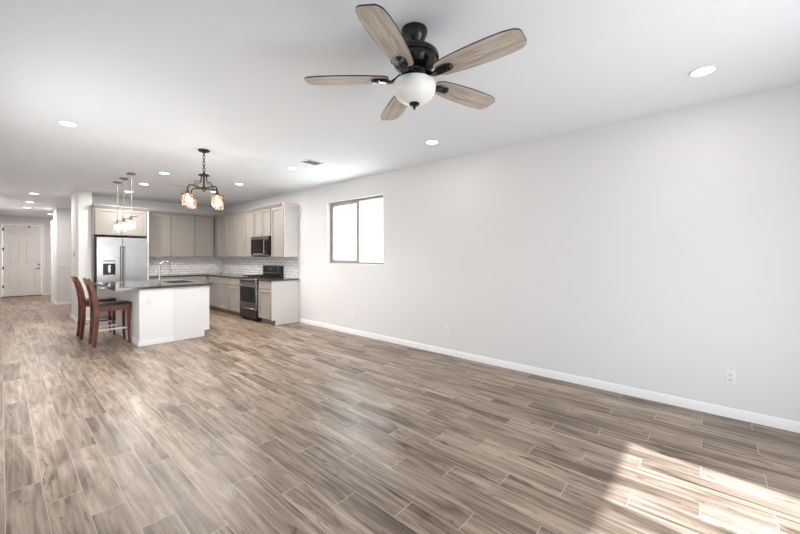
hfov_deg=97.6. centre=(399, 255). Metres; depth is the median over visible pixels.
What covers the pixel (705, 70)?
recessed light
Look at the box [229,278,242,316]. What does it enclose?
base cabinet
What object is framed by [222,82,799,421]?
wall
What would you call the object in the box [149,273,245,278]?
countertop
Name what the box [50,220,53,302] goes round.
trim
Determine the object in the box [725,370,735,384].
wall outlet
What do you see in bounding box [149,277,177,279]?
base cabinet
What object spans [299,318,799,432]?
baseboard
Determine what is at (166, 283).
island countertop
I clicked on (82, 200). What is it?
wall
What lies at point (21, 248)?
door
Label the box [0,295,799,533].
floor
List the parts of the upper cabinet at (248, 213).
crown, door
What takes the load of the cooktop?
in the gas range
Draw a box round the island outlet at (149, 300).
[147,297,152,304]
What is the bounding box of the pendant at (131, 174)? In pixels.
[112,173,137,229]
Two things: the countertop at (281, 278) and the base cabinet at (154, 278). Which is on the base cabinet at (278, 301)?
the countertop at (281, 278)
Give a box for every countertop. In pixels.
[94,279,211,290]
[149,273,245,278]
[257,277,298,281]
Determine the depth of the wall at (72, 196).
7.83 m
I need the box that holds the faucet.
[158,261,172,282]
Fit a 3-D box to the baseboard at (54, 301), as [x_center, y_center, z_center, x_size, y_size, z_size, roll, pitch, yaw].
[-8.945,1.345,11.273,0.684,0.083,3.109,0,0,41]
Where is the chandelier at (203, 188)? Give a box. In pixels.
[180,149,224,205]
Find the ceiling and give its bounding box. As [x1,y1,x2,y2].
[0,0,799,217]
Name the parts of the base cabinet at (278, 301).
door, drawer, panel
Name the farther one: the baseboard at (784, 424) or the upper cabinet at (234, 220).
the upper cabinet at (234, 220)
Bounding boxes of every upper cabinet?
[149,210,171,256]
[171,212,194,256]
[194,214,213,256]
[213,213,225,256]
[224,210,243,256]
[243,208,266,256]
[252,205,270,236]
[269,202,299,256]
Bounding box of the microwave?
[251,236,270,255]
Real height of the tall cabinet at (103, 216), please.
2.480 m
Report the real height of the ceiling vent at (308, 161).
0.011 m
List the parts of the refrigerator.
drawer, drawer, door, handle, handle, door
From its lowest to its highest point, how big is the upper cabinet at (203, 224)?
1.115 m
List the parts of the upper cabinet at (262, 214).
door, crown, door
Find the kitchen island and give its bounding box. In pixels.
[115,285,208,346]
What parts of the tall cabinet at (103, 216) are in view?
panel, door, crown, door, panel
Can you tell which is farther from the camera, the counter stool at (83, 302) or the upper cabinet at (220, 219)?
the upper cabinet at (220, 219)
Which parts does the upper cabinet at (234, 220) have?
door, crown, door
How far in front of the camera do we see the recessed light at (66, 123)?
3.59 m
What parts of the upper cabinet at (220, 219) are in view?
crown, door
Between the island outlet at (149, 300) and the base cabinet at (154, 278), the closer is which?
the island outlet at (149, 300)
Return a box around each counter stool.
[71,276,115,339]
[82,277,131,347]
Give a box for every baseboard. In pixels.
[53,300,70,304]
[71,313,89,321]
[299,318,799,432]
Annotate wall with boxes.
[0,215,52,292]
[53,208,70,301]
[71,194,73,314]
[74,190,91,317]
[92,195,221,274]
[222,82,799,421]
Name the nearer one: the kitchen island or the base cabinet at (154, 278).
the kitchen island
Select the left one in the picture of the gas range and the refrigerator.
the refrigerator
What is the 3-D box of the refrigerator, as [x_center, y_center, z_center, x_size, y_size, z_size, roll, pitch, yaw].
[-6.312,0.486,7.865,0.737,1.800,0.909,0,0,41]
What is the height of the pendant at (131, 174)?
0.938 m
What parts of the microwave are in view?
door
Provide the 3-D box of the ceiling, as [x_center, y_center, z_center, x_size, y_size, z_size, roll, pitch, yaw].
[-4.892,-1.424,6.858,19.200,0.120,4.700,0,0,41]
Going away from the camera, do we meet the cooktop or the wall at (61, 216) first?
the cooktop
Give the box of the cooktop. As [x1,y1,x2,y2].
[240,276,280,278]
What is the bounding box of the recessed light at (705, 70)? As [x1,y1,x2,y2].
[688,65,718,77]
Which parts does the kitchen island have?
knee wall baseboard, panel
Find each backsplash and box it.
[149,257,221,274]
[222,257,298,277]
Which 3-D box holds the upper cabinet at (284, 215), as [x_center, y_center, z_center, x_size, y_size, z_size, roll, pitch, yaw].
[-2.445,-0.536,7.395,0.580,1.115,0.364,0,0,41]
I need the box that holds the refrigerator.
[94,236,146,320]
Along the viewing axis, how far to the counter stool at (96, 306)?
5.50 m
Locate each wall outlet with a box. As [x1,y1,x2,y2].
[445,326,449,334]
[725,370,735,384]
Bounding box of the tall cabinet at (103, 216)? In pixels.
[92,204,148,284]
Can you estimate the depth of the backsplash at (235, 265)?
8.53 m
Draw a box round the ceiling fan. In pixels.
[304,4,526,119]
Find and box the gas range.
[237,265,282,321]
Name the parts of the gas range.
oven door, drawer trim, control panel, drawer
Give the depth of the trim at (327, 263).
6.11 m
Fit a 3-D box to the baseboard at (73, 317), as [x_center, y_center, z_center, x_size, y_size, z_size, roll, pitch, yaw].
[-6.991,1.345,7.669,1.074,0.083,0.229,0,0,41]
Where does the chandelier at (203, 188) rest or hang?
hanging from the ceiling
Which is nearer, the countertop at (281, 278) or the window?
the window
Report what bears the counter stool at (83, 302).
on the floor
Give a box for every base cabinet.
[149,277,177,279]
[178,275,207,282]
[208,276,231,313]
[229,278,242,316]
[258,280,298,325]
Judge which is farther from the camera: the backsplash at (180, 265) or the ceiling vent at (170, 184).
the backsplash at (180, 265)
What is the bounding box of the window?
[330,195,382,263]
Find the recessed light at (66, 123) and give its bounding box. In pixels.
[56,120,78,126]
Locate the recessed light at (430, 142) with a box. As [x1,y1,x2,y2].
[425,140,438,144]
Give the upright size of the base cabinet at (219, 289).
0.883 m
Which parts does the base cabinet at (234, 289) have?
drawer, door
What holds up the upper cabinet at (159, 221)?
attached to the wall at (104, 200)
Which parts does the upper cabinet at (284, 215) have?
crown, door, panel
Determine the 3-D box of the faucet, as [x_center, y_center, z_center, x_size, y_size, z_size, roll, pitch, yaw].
[-4.192,0.282,6.267,0.132,0.380,0.233,0,0,41]
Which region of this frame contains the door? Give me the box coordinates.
[2,224,40,297]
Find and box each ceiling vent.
[166,183,194,188]
[301,159,323,165]
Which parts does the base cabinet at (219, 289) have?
door, drawer, door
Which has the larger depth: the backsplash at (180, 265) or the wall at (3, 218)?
the wall at (3, 218)
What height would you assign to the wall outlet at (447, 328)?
0.116 m
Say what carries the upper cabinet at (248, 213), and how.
attached to the wall at (657, 252)
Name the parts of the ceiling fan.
blade, blade, blade, lamp shade, blade, blade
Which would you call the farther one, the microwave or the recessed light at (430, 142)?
the microwave
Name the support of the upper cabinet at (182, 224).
attached to the wall at (104, 200)
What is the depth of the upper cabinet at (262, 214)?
7.71 m
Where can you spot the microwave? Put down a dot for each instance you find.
(261, 245)
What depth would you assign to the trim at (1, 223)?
12.34 m
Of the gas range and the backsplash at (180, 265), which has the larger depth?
the backsplash at (180, 265)
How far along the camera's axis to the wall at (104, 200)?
8.76 m
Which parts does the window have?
sash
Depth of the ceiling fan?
2.00 m
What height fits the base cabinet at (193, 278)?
0.883 m
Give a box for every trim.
[0,222,44,297]
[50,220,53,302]
[327,263,382,264]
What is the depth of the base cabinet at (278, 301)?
7.12 m

